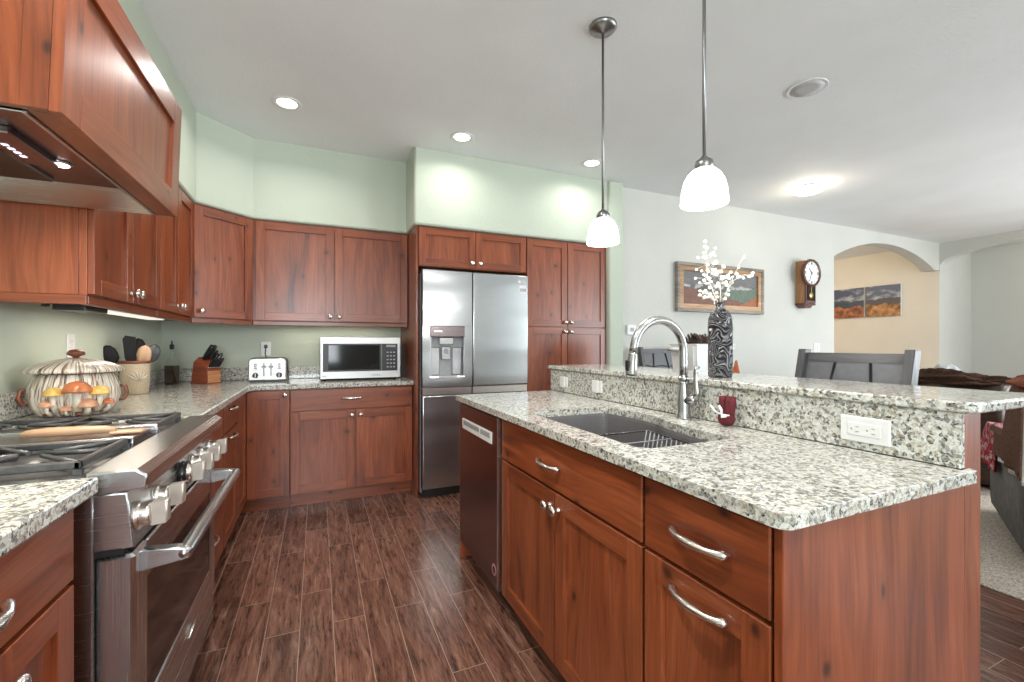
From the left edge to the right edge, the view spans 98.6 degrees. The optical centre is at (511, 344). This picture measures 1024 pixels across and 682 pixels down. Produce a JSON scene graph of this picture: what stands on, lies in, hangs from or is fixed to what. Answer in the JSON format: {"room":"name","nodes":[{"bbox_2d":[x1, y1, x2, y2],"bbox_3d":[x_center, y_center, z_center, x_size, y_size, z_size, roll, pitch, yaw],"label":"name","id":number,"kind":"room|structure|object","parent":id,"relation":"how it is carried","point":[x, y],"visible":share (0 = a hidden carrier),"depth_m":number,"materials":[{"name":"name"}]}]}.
{"room":"kitchen","nodes":[
{"label":"kitchen","id":0,"kind":"room"},
{"bbox_2d":[0,302,161,393],"bbox_3d":[-1.288,-0.170,0.033,0.150,2.740,7.500,0,0,-24],"label":"wall","id":1,"kind":"structure","parent":0,"point":[31,334],"depth_m":1.96,"materials":[{"name":"green paint"}]},
{"bbox_2d":[66,334,74,357],"bbox_3d":[-2.118,0.005,2.115,0.009,0.115,0.072,0,0,-24],"label":"outlet","id":2,"kind":"object","parent":1,"relation":"attached to","point":[70,338],"visible":0.79,"depth_m":2.10,"materials":[{"name":"white plastic"}]},
{"bbox_2d":[0,200,159,316],"bbox_3d":[-1.811,-0.540,1.880,0.374,0.791,0.762,0,0,-24],"label":"upper cabinet","id":3,"kind":"object","parent":1,"relation":"attached to","point":[50,254],"visible":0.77,"depth_m":1.59,"materials":[{"name":"brown wood"}]},
{"bbox_2d":[41,303,163,319],"bbox_3d":[-1.882,-0.155,2.104,0.117,0.048,1.031,0,0,-24],"label":"light","id":4,"kind":"object","parent":3,"relation":"attached to","point":[77,308],"visible":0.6,"depth_m":1.75,"materials":[{"name":"white plastic"}]},
{"bbox_2d":[107,310,163,319],"bbox_3d":[-1.919,-0.145,2.214,0.074,0.005,0.760,0,0,-24],"label":"diffuser","id":5,"kind":"object","parent":4,"relation":"attached to","point":[113,312],"depth_m":2.17,"materials":[{"name":"white plastic"}]},
{"bbox_2d":[0,369,163,420],"bbox_3d":[-2.251,0.234,2.433,0.020,0.101,2.028,0,0,-24],"label":"backsplash","id":6,"kind":"structure","parent":1,"relation":"attached to","point":[10,408],"depth_m":1.70,"materials":[{"name":"stone"}]},
{"bbox_2d":[156,188,193,322],"bbox_3d":[-2.100,-0.540,2.536,0.374,0.791,0.668,0,0,-24],"label":"upper cabinet","id":7,"kind":"object","parent":1,"relation":"attached to","point":[176,233],"visible":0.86,"depth_m":2.58,"materials":[{"name":"brown wood"}]},
{"bbox_2d":[162,321,400,381],"bbox_3d":[-1.059,-0.170,4.150,3.590,2.740,0.150,0,0,-24],"label":"wall","id":8,"kind":"structure","parent":0,"point":[238,344],"depth_m":3.59,"materials":[{"name":"green paint"}]},
{"bbox_2d":[159,203,252,324],"bbox_3d":[-2.240,-0.540,3.184,0.642,0.791,0.654,0,0,-24],"label":"upper cabinet","id":9,"kind":"object","parent":8,"relation":"attached to","point":[223,241],"visible":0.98,"depth_m":3.08,"materials":[{"name":"brown wood"}]},
{"bbox_2d":[179,366,319,381],"bbox_3d":[-1.837,0.234,3.712,1.766,0.101,0.020,0,0,-24],"label":"backsplash","id":10,"kind":"structure","parent":8,"relation":"attached to","point":[235,373],"depth_m":3.56,"materials":[{"name":"stone"}]},
{"bbox_2d":[261,342,270,355],"bbox_3d":[-2.031,0.035,3.635,0.072,0.115,0.009,0,0,-24],"label":"outlet","id":11,"kind":"object","parent":8,"relation":"attached to","point":[268,349],"visible":0.98,"depth_m":3.63,"materials":[{"name":"white plastic"}]},
{"bbox_2d":[253,220,406,327],"bbox_3d":[-1.475,-0.540,3.657,1.145,0.791,0.405,0,0,-24],"label":"upper cabinet","id":12,"kind":"object","parent":8,"relation":"attached to","point":[304,275],"visible":1,"depth_m":3.49,"materials":[{"name":"brown wood"}]},
{"bbox_2d":[418,226,525,275],"bbox_3d":[-0.434,-0.779,3.936,0.936,0.314,0.726,0,0,-24],"label":"upper cabinet","id":13,"kind":"object","parent":8,"relation":"attached to","point":[438,248],"visible":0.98,"depth_m":3.62,"materials":[{"name":"brown wood"}]},
{"bbox_2d":[118,0,607,243],"bbox_3d":[-0.191,-1.238,2.182,3.586,0.601,4.148,0,0,-24],"label":"wall","id":14,"kind":"structure","parent":0,"point":[222,167],"depth_m":3.50,"materials":[{"name":"green paint"}]},
{"bbox_2d":[0,0,181,216],"bbox_3d":[-1.385,-0.696,1.197,0.606,0.420,0.840,0,0,-24],"label":"range hood","id":15,"kind":"object","parent":14,"relation":"attached to","point":[88,118],"visible":1,"depth_m":1.17,"materials":[{"name":"brown wood"}]},
{"bbox_2d":[56,159,72,167],"bbox_3d":[-1.350,-0.539,1.312,0.059,0.008,0.059,0,0,14],"label":"lamp","id":16,"kind":"object","parent":15,"relation":"on","point":[62,163],"depth_m":1.30,"materials":[{"name":"white glass"}]},
{"bbox_2d":[138,0,1023,259],"bbox_3d":[3.370,-1.590,3.015,11.200,0.100,9.600,0,0,-24],"label":"ceiling","id":17,"kind":"structure","parent":0,"point":[916,130],"depth_m":2.68,"materials":[{"name":"paint"}]},
{"bbox_2d":[271,95,301,110],"bbox_3d":[-1.434,-1.536,2.806,0.176,0.006,0.176,0,0,-24],"label":"recessed light","id":18,"kind":"object","parent":17,"relation":"in","point":[283,102],"visible":1,"depth_m":2.80,"materials":[{"name":"white glass"}]},
{"bbox_2d":[450,131,473,142],"bbox_3d":[-0.371,-1.536,3.266,0.176,0.006,0.176,0,0,-24],"label":"recessed light","id":19,"kind":"object","parent":17,"relation":"in","point":[460,136],"visible":1,"depth_m":3.26,"materials":[{"name":"white glass"}]},
{"bbox_2d":[581,159,601,167],"bbox_3d":[0.678,-1.536,3.733,0.176,0.006,0.176,0,0,-24],"label":"recessed light","id":20,"kind":"object","parent":17,"relation":"in","point":[589,163],"visible":0.96,"depth_m":3.73,"materials":[{"name":"white glass"}]},
{"bbox_2d":[587,16,619,246],"bbox_3d":[0.440,-1.014,2.131,0.156,1.050,0.156,0,0,-24],"label":"pendant light","id":21,"kind":"object","parent":17,"relation":"hanging from","point":[603,231],"visible":1,"depth_m":2.10,"materials":[{"name":"white glass"}]},
{"bbox_2d":[680,0,728,210],"bbox_3d":[0.664,-1.012,1.522,0.156,1.054,0.156,0,0,-24],"label":"pendant light","id":22,"kind":"object","parent":17,"relation":"hanging from","point":[705,187],"visible":1,"depth_m":1.50,"materials":[{"name":"white glass"}]},
{"bbox_2d":[786,77,828,98],"bbox_3d":[1.770,-1.536,2.643,0.212,0.006,0.212,0,0,-24],"label":"ceiling speaker","id":23,"kind":"object","parent":17,"relation":"attached to","point":[812,86],"visible":1,"depth_m":2.64},
{"bbox_2d":[790,80,824,96],"bbox_3d":[1.770,-1.535,2.643,0.202,0.002,0.202,0,0,-24],"label":"grille","id":24,"kind":"object","parent":23,"relation":"attached to","point":[805,88],"depth_m":2.64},
{"bbox_2d":[791,182,826,195],"bbox_3d":[2.884,-1.500,4.272,0.288,0.078,0.291,0,0,-24],"label":"flush ceiling light","id":25,"kind":"object","parent":17,"relation":"attached to","point":[807,189],"visible":1,"depth_m":4.21,"materials":[{"name":"white glass"}]},
{"bbox_2d":[188,490,1023,681],"bbox_3d":[3.370,1.250,3.015,11.200,0.100,9.600,0,0,-24],"label":"floor","id":26,"kind":"structure","parent":0,"point":[375,588],"depth_m":2.02,"materials":[{"name":"brown wood"}]},
{"bbox_2d":[0,509,73,681],"bbox_3d":[-1.059,0.763,0.547,0.660,0.874,0.536,0,0,-24],"label":"base cabinet","id":27,"kind":"object","parent":26,"relation":"on","point":[37,604],"visible":0.94,"depth_m":0.79,"materials":[{"name":"brown wood"}]},
{"bbox_2d":[0,477,97,557],"bbox_3d":[-1.079,0.305,0.559,0.651,0.038,0.583,0,0,-24],"label":"countertop","id":28,"kind":"structure","parent":27,"relation":"on","point":[26,510],"depth_m":0.80,"materials":[{"name":"stone"}]},
{"bbox_2d":[0,412,239,681],"bbox_3d":[-1.297,0.729,1.266,0.787,0.942,0.856,0,0,-24],"label":"range","id":29,"kind":"object","parent":26,"relation":"on","point":[143,581],"visible":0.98,"depth_m":1.10,"materials":[{"name":"metal"}]},
{"bbox_2d":[19,426,145,437],"bbox_3d":[-1.243,0.250,1.283,0.272,0.032,0.040,0,0,-27],"label":"wooden spatula","id":30,"kind":"object","parent":29,"relation":"on","point":[71,430],"visible":1,"depth_m":1.26,"materials":[{"name":"brown wood"}]},
{"bbox_2d":[0,419,182,485],"bbox_3d":[-1.381,0.286,1.230,0.605,0.042,0.856,0,0,-24],"label":"cooktop","id":31,"kind":"object","parent":29,"relation":"in","point":[23,460],"depth_m":1.15,"materials":[{"name":"metal"}]},
{"bbox_2d":[212,409,222,568],"bbox_3d":[-1.666,0.763,1.925,0.660,0.874,0.623,0,0,-24],"label":"base cabinet","id":32,"kind":"object","parent":26,"relation":"on","point":[217,434],"visible":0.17,"depth_m":2.22,"materials":[{"name":"brown wood"}]},
{"bbox_2d":[221,399,238,549],"bbox_3d":[-1.882,0.763,2.415,0.660,0.874,0.443,0,0,-24],"label":"base cabinet","id":33,"kind":"object","parent":26,"relation":"on","point":[230,411],"visible":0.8,"depth_m":2.54,"materials":[{"name":"brown wood"}]},
{"bbox_2d":[236,390,289,519],"bbox_3d":[-2.055,0.763,3.094,0.890,0.874,0.936,0,0,-24],"label":"base cabinet","id":34,"kind":"object","parent":26,"relation":"on","point":[263,417],"visible":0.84,"depth_m":3.13,"materials":[{"name":"brown wood"}]},
{"bbox_2d":[290,385,411,505],"bbox_3d":[-1.308,0.763,3.603,0.884,0.874,0.600,0,0,-24],"label":"base cabinet","id":35,"kind":"object","parent":26,"relation":"on","point":[348,442],"visible":0.98,"depth_m":3.35,"materials":[{"name":"brown wood"}]},
{"bbox_2d":[0,366,412,428],"bbox_3d":[-1.442,0.254,2.789,1.787,0.140,2.028,0,0,-24],"label":"countertop","id":36,"kind":"structure","parent":35,"relation":"on","point":[188,399],"depth_m":2.74,"materials":[{"name":"stone"}]},
{"bbox_2d":[16,349,128,417],"bbox_3d":[-1.792,0.152,1.804,0.310,0.267,0.322,0,0,-24],"label":"tureen","id":37,"kind":"object","parent":36,"relation":"on","point":[75,386],"visible":1,"depth_m":1.71,"materials":[{"name":"ceramic"}]},
{"bbox_2d":[117,361,151,394],"bbox_3d":[-2.188,0.189,2.554,0.154,0.192,0.154,0,0,-24],"label":"utensil crock","id":38,"kind":"object","parent":36,"relation":"on","point":[136,374],"visible":0.94,"depth_m":2.50,"materials":[{"name":"beige ceramic"}]},
{"bbox_2d":[103,345,119,373],"bbox_3d":[-2.235,0.136,2.485,0.023,0.264,0.129,0,0,39],"label":"serving spoon","id":39,"kind":"object","parent":38,"relation":"in","point":[110,354],"visible":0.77,"depth_m":2.46,"materials":[{"name":"black plastic"}]},
{"bbox_2d":[122,335,136,360],"bbox_3d":[-2.182,0.107,2.513,0.064,0.318,0.036,0,0,-42],"label":"spatula","id":40,"kind":"object","parent":38,"relation":"in","point":[129,342],"visible":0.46,"depth_m":2.50,"materials":[{"name":"black plastic"}]},
{"bbox_2d":[136,338,145,360],"bbox_3d":[-2.212,0.114,2.604,0.048,0.306,0.059,0,0,12],"label":"ladle","id":41,"kind":"object","parent":38,"relation":"in","point":[139,342],"visible":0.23,"depth_m":2.60,"materials":[{"name":"black plastic"}]},
{"bbox_2d":[136,345,151,360],"bbox_3d":[-2.132,0.134,2.553,0.070,0.265,0.037,0,0,-24],"label":"wooden spoon","id":42,"kind":"object","parent":38,"relation":"in","point":[144,353],"visible":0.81,"depth_m":2.54,"materials":[{"name":"brown wood"}]},
{"bbox_2d":[149,344,160,361],"bbox_3d":[-2.128,0.133,2.588,0.099,0.270,0.021,0,0,-34],"label":"slotted spoon","id":43,"kind":"object","parent":38,"relation":"in","point":[155,348],"visible":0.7,"depth_m":2.60,"materials":[{"name":"grey metal"}]},
{"bbox_2d":[164,340,178,384],"bbox_3d":[-2.456,0.128,3.179,0.061,0.316,0.061,0,0,-2],"label":"oil bottle","id":44,"kind":"object","parent":36,"relation":"on","point":[171,365],"visible":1,"depth_m":3.15,"materials":[{"name":"clear glass"}]},
{"bbox_2d":[190,357,220,383],"bbox_3d":[-2.264,0.188,3.256,0.166,0.195,0.110,0,0,16],"label":"knife block","id":45,"kind":"object","parent":36,"relation":"on","point":[201,374],"visible":0.98,"depth_m":3.21,"materials":[{"name":"brown wood"}]},
{"bbox_2d":[202,344,213,359],"bbox_3d":[-2.213,0.057,3.206,0.100,0.118,0.027,0,0,16],"label":"kitchen knife","id":46,"kind":"object","parent":45,"relation":"in","point":[210,348],"visible":1,"depth_m":3.20,"materials":[{"name":"black plastic"}]},
{"bbox_2d":[206,345,216,359],"bbox_3d":[-2.207,0.057,3.235,0.097,0.114,0.026,0,0,16],"label":"kitchen knife","id":47,"kind":"object","parent":45,"relation":"in","point":[215,346],"visible":0.83,"depth_m":3.23,"materials":[{"name":"black plastic"}]},
{"bbox_2d":[248,345,287,381],"bbox_3d":[-1.934,0.143,3.507,0.270,0.285,0.308,0,0,-24],"label":"toaster","id":48,"kind":"object","parent":36,"relation":"on","point":[264,369],"visible":1,"depth_m":3.38,"materials":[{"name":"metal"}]},
{"bbox_2d":[320,337,400,380],"bbox_3d":[-1.284,0.112,3.715,0.618,0.348,0.365,0,0,-24],"label":"microwave oven","id":49,"kind":"object","parent":36,"relation":"on","point":[340,357],"visible":1,"depth_m":3.54,"materials":[{"name":"grey plastic"}]},
{"bbox_2d":[401,225,417,496],"bbox_3d":[-0.884,0.132,3.769,0.021,2.136,0.681,0,0,-24],"label":"end panel","id":50,"kind":"object","parent":26,"relation":"on","point":[409,335],"visible":0.56,"depth_m":3.53,"materials":[{"name":"brown wood"}]},
{"bbox_2d":[460,402,470,556],"bbox_3d":[-0.013,0.758,2.612,0.614,0.884,0.017,0,0,-24],"label":"island end panel","id":51,"kind":"object","parent":26,"relation":"on","point":[464,552],"visible":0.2,"depth_m":2.49,"materials":[{"name":"brown wood"}]},
{"bbox_2d":[418,269,527,497],"bbox_3d":[-0.422,0.307,3.907,0.906,1.785,0.750,0,0,-24],"label":"refrigerator","id":52,"kind":"object","parent":26,"relation":"on","point":[473,327],"visible":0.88,"depth_m":3.53,"materials":[{"name":"grey metal"}]},
{"bbox_2d":[460,403,514,611],"bbox_3d":[0.094,0.762,2.330,0.608,0.876,0.582,0,0,-24],"label":"dishwasher","id":53,"kind":"object","parent":26,"relation":"on","point":[481,458],"visible":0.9,"depth_m":2.13,"materials":[{"name":"brown wood"}]},
{"bbox_2d":[519,238,605,391],"bbox_3d":[0.378,0.132,4.294,0.836,2.136,0.726,0,0,-24],"label":"pantry cabinet","id":54,"kind":"object","parent":26,"relation":"on","point":[567,280],"visible":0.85,"depth_m":3.98,"materials":[{"name":"brown wood"}]},
{"bbox_2d":[502,419,648,681],"bbox_3d":[0.391,0.758,1.629,0.640,0.884,0.934,0,0,-24],"label":"base cabinet","id":55,"kind":"object","parent":26,"relation":"on","point":[573,519],"visible":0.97,"depth_m":1.39,"materials":[{"name":"brown wood"}]},
{"bbox_2d":[456,369,976,529],"bbox_3d":[0.366,0.235,1.764,0.666,0.158,1.957,0,0,-24],"label":"countertop","id":56,"kind":"structure","parent":55,"relation":"on","point":[777,481],"depth_m":1.12,"materials":[{"name":"stone"}]},
{"bbox_2d":[560,376,567,387],"bbox_3d":[0.307,0.222,2.622,0.010,0.066,0.085,0,0,-24],"label":"switch","id":57,"kind":"object","parent":56,"relation":"attached to","point":[563,380],"visible":1,"depth_m":2.61,"materials":[{"name":"white plastic"}]},
{"bbox_2d":[592,380,601,392],"bbox_3d":[0.444,0.220,2.311,0.010,0.066,0.092,0,0,-24],"label":"switch","id":58,"kind":"object","parent":56,"relation":"attached to","point":[596,385],"visible":1,"depth_m":2.30,"materials":[{"name":"white plastic"}]},
{"bbox_2d":[544,413,708,447],"bbox_3d":[0.404,0.423,1.621,0.450,0.218,0.758,0,0,-24],"label":"sink","id":59,"kind":"object","parent":56,"relation":"in","point":[596,423],"visible":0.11,"depth_m":1.92,"materials":[{"name":"grey metal"}]},
{"bbox_2d":[597,430,691,447],"bbox_3d":[0.436,0.419,1.464,0.314,0.188,0.362,0,0,-24],"label":"rack","id":60,"kind":"object","parent":59,"relation":"in","point":[646,431],"visible":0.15,"depth_m":1.60,"materials":[{"name":"silver metal"}]},
{"bbox_2d":[625,316,700,419],"bbox_3d":[0.561,0.089,1.637,0.303,0.394,0.101,0,0,-24],"label":"faucet","id":61,"kind":"object","parent":56,"relation":"on","point":[684,399],"visible":1,"depth_m":1.66,"materials":[{"name":"metal"}]},
{"bbox_2d":[710,395,736,425],"bbox_3d":[0.742,0.232,1.540,0.062,0.107,0.078,0,0,-24],"label":"ornament","id":62,"kind":"object","parent":56,"relation":"on","point":[727,404],"visible":1,"depth_m":1.52,"materials":[{"name":"red ceramic"}]},
{"bbox_2d":[548,364,1023,413],"bbox_3d":[0.816,0.143,1.968,0.414,0.026,1.986,0,0,-24],"label":"countertop","id":63,"kind":"structure","parent":56,"relation":"on","point":[971,401],"depth_m":1.30,"materials":[{"name":"stone"}]},
{"bbox_2d":[708,302,732,377],"bbox_3d":[0.830,-0.020,1.756,0.091,0.299,0.091,0,0,-24],"label":"vase","id":64,"kind":"object","parent":63,"relation":"on","point":[720,321],"visible":1,"depth_m":1.72,"materials":[{"name":"black ceramic"}]},
{"bbox_2d":[701,289,714,301],"bbox_3d":[0.807,-0.187,1.806,0.043,0.086,0.105,0,0,-4],"label":"branch","id":65,"kind":"object","parent":64,"relation":"in","point":[705,290],"visible":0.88,"depth_m":1.81,"materials":[{"name":"white plant"}]},
{"bbox_2d":[694,240,724,301],"bbox_3d":[0.799,-0.284,1.793,0.099,0.279,0.120,0,0,-24],"label":"branch","id":66,"kind":"object","parent":64,"relation":"in","point":[705,256],"visible":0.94,"depth_m":1.79,"materials":[{"name":"white plant"}]},
{"bbox_2d":[707,265,732,304],"bbox_3d":[0.825,-0.232,1.759,0.078,0.173,0.108,0,0,-9],"label":"branch","id":67,"kind":"object","parent":64,"relation":"in","point":[719,272],"visible":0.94,"depth_m":1.75,"materials":[{"name":"white plant"}]},
{"bbox_2d":[723,254,744,299],"bbox_3d":[0.860,-0.245,1.718,0.009,0.201,0.100,0,0,-38],"label":"branch","id":68,"kind":"object","parent":64,"relation":"in","point":[744,254],"visible":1,"depth_m":1.71,"materials":[{"name":"white plant"}]},
{"bbox_2d":[724,271,754,295],"bbox_3d":[0.869,-0.212,1.707,0.047,0.134,0.128,0,0,-30],"label":"branch","id":69,"kind":"object","parent":64,"relation":"in","point":[752,272],"visible":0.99,"depth_m":1.69,"materials":[{"name":"white plant"}]},
{"bbox_2d":[841,414,890,446],"bbox_3d":[0.944,0.229,1.179,0.009,0.068,0.118,0,0,-24],"label":"outlet","id":70,"kind":"object","parent":56,"relation":"attached to","point":[854,428],"visible":1,"depth_m":1.17,"materials":[{"name":"white plastic"}]},
{"bbox_2d":[848,422,880,438],"bbox_3d":[0.941,0.229,1.178,0.002,0.034,0.078,0,0,-24],"label":"socket","id":71,"kind":"object","parent":70,"relation":"attached to","point":[856,430],"depth_m":1.18,"materials":[{"name":"grey plastic"}]},
{"bbox_2d":[638,347,672,368],"bbox_3d":[1.537,0.611,4.100,0.493,1.178,0.554,0,0,-24],"label":"bar stool","id":72,"kind":"object","parent":26,"relation":"on","point":[655,358],"visible":0.14,"depth_m":4.28,"materials":[{"name":"grey wood"}]},
{"bbox_2d":[645,477,773,681],"bbox_3d":[0.648,0.758,1.046,0.640,0.884,0.337,0,0,-24],"label":"base cabinet","id":73,"kind":"object","parent":26,"relation":"on","point":[709,567],"visible":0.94,"depth_m":0.92,"materials":[{"name":"brown wood"}]},
{"bbox_2d":[795,349,920,384],"bbox_3d":[1.398,0.611,1.991,0.554,1.178,0.493,0,0,-24],"label":"bar stool","id":74,"kind":"object","parent":26,"relation":"on","point":[903,369],"visible":0.14,"depth_m":2.04,"materials":[{"name":"grey wood"}]},
{"bbox_2d":[774,413,979,681],"bbox_3d":[0.788,0.678,0.912,0.704,1.044,0.018,0,0,-24],"label":"island end panel","id":75,"kind":"object","parent":26,"relation":"on","point":[891,593],"visible":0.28,"depth_m":0.89,"materials":[{"name":"brown wood"}]},
{"bbox_3d":[1.807,0.752,3.463,1.200,0.895,0.680,0,0,-24],"label":"dining table","id":76,"kind":"object","parent":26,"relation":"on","visible":0},
{"bbox_2d":[666,344,735,370],"bbox_3d":[1.453,0.149,3.373,0.606,0.310,0.265,0,0,-24],"label":"tub","id":77,"kind":"object","parent":76,"relation":"on","point":[697,353],"visible":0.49,"depth_m":3.22,"materials":[{"name":"white ceramic"}]},
{"bbox_2d":[685,333,701,343],"bbox_3d":[1.353,-0.029,3.289,0.125,0.124,0.123,0,0,-10],"label":"pine cone","id":78,"kind":"object","parent":77,"relation":"in","point":[695,338],"visible":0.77,"depth_m":3.28,"materials":[{"name":"brown plant"}]},
{"bbox_2d":[699,334,707,343],"bbox_3d":[1.437,-0.020,3.363,0.109,0.121,0.119,0,0,-5],"label":"pine cone","id":79,"kind":"object","parent":77,"relation":"in","point":[704,340],"visible":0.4,"depth_m":3.33,"materials":[{"name":"brown plant"}]},
{"bbox_2d":[733,360,739,372],"bbox_3d":[1.659,0.209,3.252,0.100,0.190,0.098,0,0,-24],"label":"ornament","id":80,"kind":"object","parent":76,"relation":"on","point":[736,367],"visible":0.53,"depth_m":3.24,"materials":[{"name":"orange fabric"}]},
{"bbox_2d":[605,181,622,364],"bbox_3d":[0.809,-0.170,4.567,0.165,2.740,0.895,0,0,-24],"label":"wall","id":81,"kind":"structure","parent":0,"point":[614,254],"depth_m":4.15,"materials":[{"name":"green paint"}]},
{"bbox_2d":[554,390,954,468],"bbox_3d":[0.684,0.678,1.925,0.075,1.044,1.918,0,0,-24],"label":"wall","id":82,"kind":"structure","parent":0,"point":[554,390],"depth_m":1.33,"materials":[{"name":"stone"}]},
{"bbox_2d":[623,187,970,376],"bbox_3d":[3.685,-0.170,6.870,6.955,2.740,2.600,0,0,-24],"label":"wall","id":83,"kind":"structure","parent":0,"point":[657,233],"depth_m":5.29,"materials":[{"name":"paint"}]},
{"bbox_2d":[626,325,635,334],"bbox_3d":[1.174,-0.143,4.329,0.110,0.097,0.023,0,0,-24],"label":"thermostat","id":84,"kind":"object","parent":83,"relation":"attached to","point":[630,329],"visible":0.8,"depth_m":4.31,"materials":[{"name":"white plastic"}]},
{"bbox_2d":[675,261,763,314],"bbox_3d":[2.290,-0.603,4.808,1.300,0.515,0.045,0,0,-24],"label":"framed picture","id":85,"kind":"object","parent":83,"relation":"attached to","point":[746,296],"visible":0.95,"depth_m":4.78},
{"bbox_2d":[795,259,820,308],"bbox_3d":[3.556,-0.732,5.309,0.337,0.584,0.148,0,0,-24],"label":"wall clock","id":86,"kind":"object","parent":83,"relation":"attached to","point":[808,272],"visible":1,"depth_m":5.27,"materials":[{"name":"brown wood"}]},
{"bbox_2d":[813,343,819,351],"bbox_3d":[3.806,0.040,5.497,0.120,0.115,0.010,0,0,-24],"label":"switch","id":87,"kind":"object","parent":83,"relation":"attached to","point":[816,346],"visible":0.91,"depth_m":5.49,"materials":[{"name":"white plastic"}]},
{"bbox_2d":[834,287,864,318],"bbox_3d":[5.971,-0.728,7.806,0.032,0.525,0.500,0,0,-24],"label":"print","id":88,"kind":"object","parent":83,"relation":"attached to","point":[848,303],"visible":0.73,"depth_m":7.78},
{"bbox_2d":[866,283,901,317],"bbox_3d":[6.181,-0.728,7.331,0.032,0.525,0.500,0,0,-24],"label":"print","id":89,"kind":"object","parent":83,"relation":"attached to","point":[881,300],"visible":1,"depth_m":7.30},
{"bbox_2d":[939,229,1023,268],"bbox_3d":[7.905,-0.170,3.648,0.150,2.740,6.699,0,0,-24],"label":"wall","id":90,"kind":"structure","parent":0,"point":[950,250],"depth_m":6.35,"materials":[{"name":"paint"}]},
{"bbox_2d":[971,241,1023,377],"bbox_3d":[7.679,-0.170,5.549,0.970,2.740,3.360,0,0,-24],"label":"wall","id":91,"kind":"structure","parent":0,"point":[997,272],"depth_m":6.81,"materials":[{"name":"grey paint"}]},
{"bbox_2d":[980,484,1023,600],"bbox_3d":[5.582,1.194,1.778,5.610,0.012,5.150,0,0,-24],"label":"floor","id":92,"kind":"structure","parent":0,"point":[1001,556],"depth_m":2.48,"materials":[{"name":"beige carpet"}]},
{"bbox_2d":[917,382,1011,485],"bbox_3d":[4.149,0.748,4.025,0.960,0.865,1.080,0,0,-24],"label":"armchair","id":93,"kind":"object","parent":92,"relation":"on","point":[996,416],"visible":0.02,"depth_m":3.59,"materials":[{"name":"brown leather"}]},
{"bbox_2d":[934,363,960,370],"bbox_3d":[4.181,0.468,4.243,0.447,0.580,0.417,0,0,37],"label":"throw pillow","id":94,"kind":"object","parent":93,"relation":"on","point":[949,365],"visible":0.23,"depth_m":4.21,"materials":[{"name":"white fabric"}]},
{"bbox_2d":[918,368,1012,385],"bbox_3d":[3.879,0.272,3.965,0.509,0.132,1.007,0,0,-24],"label":"sofa","id":95,"kind":"object","parent":93,"relation":"on","point":[932,375],"visible":0.81,"depth_m":3.78,"materials":[{"name":"brown leather"}]},
{"bbox_2d":[990,456,1023,551],"bbox_3d":[3.800,0.700,2.069,1.980,0.940,1.277,0,0,41],"label":"sofa","id":96,"kind":"object","parent":92,"relation":"on","point":[1006,490],"visible":0.41,"depth_m":2.65,"materials":[{"name":"grey fabric"}]},
{"bbox_2d":[980,421,1002,471],"bbox_3d":[3.379,0.677,2.980,0.249,0.307,0.500,0,0,41],"label":"throw blanket","id":97,"kind":"object","parent":96,"relation":"on","point":[986,449],"visible":0.72,"depth_m":3.02,"materials":[{"name":"red fabric"}]},
{"bbox_2d":[989,385,1023,480],"bbox_3d":[3.013,0.450,2.553,0.249,0.502,0.976,0,0,41],"label":"throw blanket","id":98,"kind":"object","parent":96,"relation":"on","point":[1007,442],"visible":0.85,"depth_m":2.46,"materials":[{"name":"brown fabric"}]},
{"bbox_2d":[997,415,1023,485],"bbox_3d":[3.013,0.472,2.540,0.231,0.527,0.846,0,0,41],"label":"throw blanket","id":99,"kind":"object","parent":96,"relation":"on","point":[1010,471],"visible":0.09,"depth_m":2.29,"materials":[{"name":"fabric"}]},
{"bbox_2d":[1005,375,1023,386],"bbox_3d":[2.859,0.182,2.264,0.450,0.086,0.426,0,0,-24],"label":"pillow","id":100,"kind":"object","parent":96,"relation":"on","point":[1018,381],"visible":1,"depth_m":2.34,"materials":[{"name":"orange fabric"}]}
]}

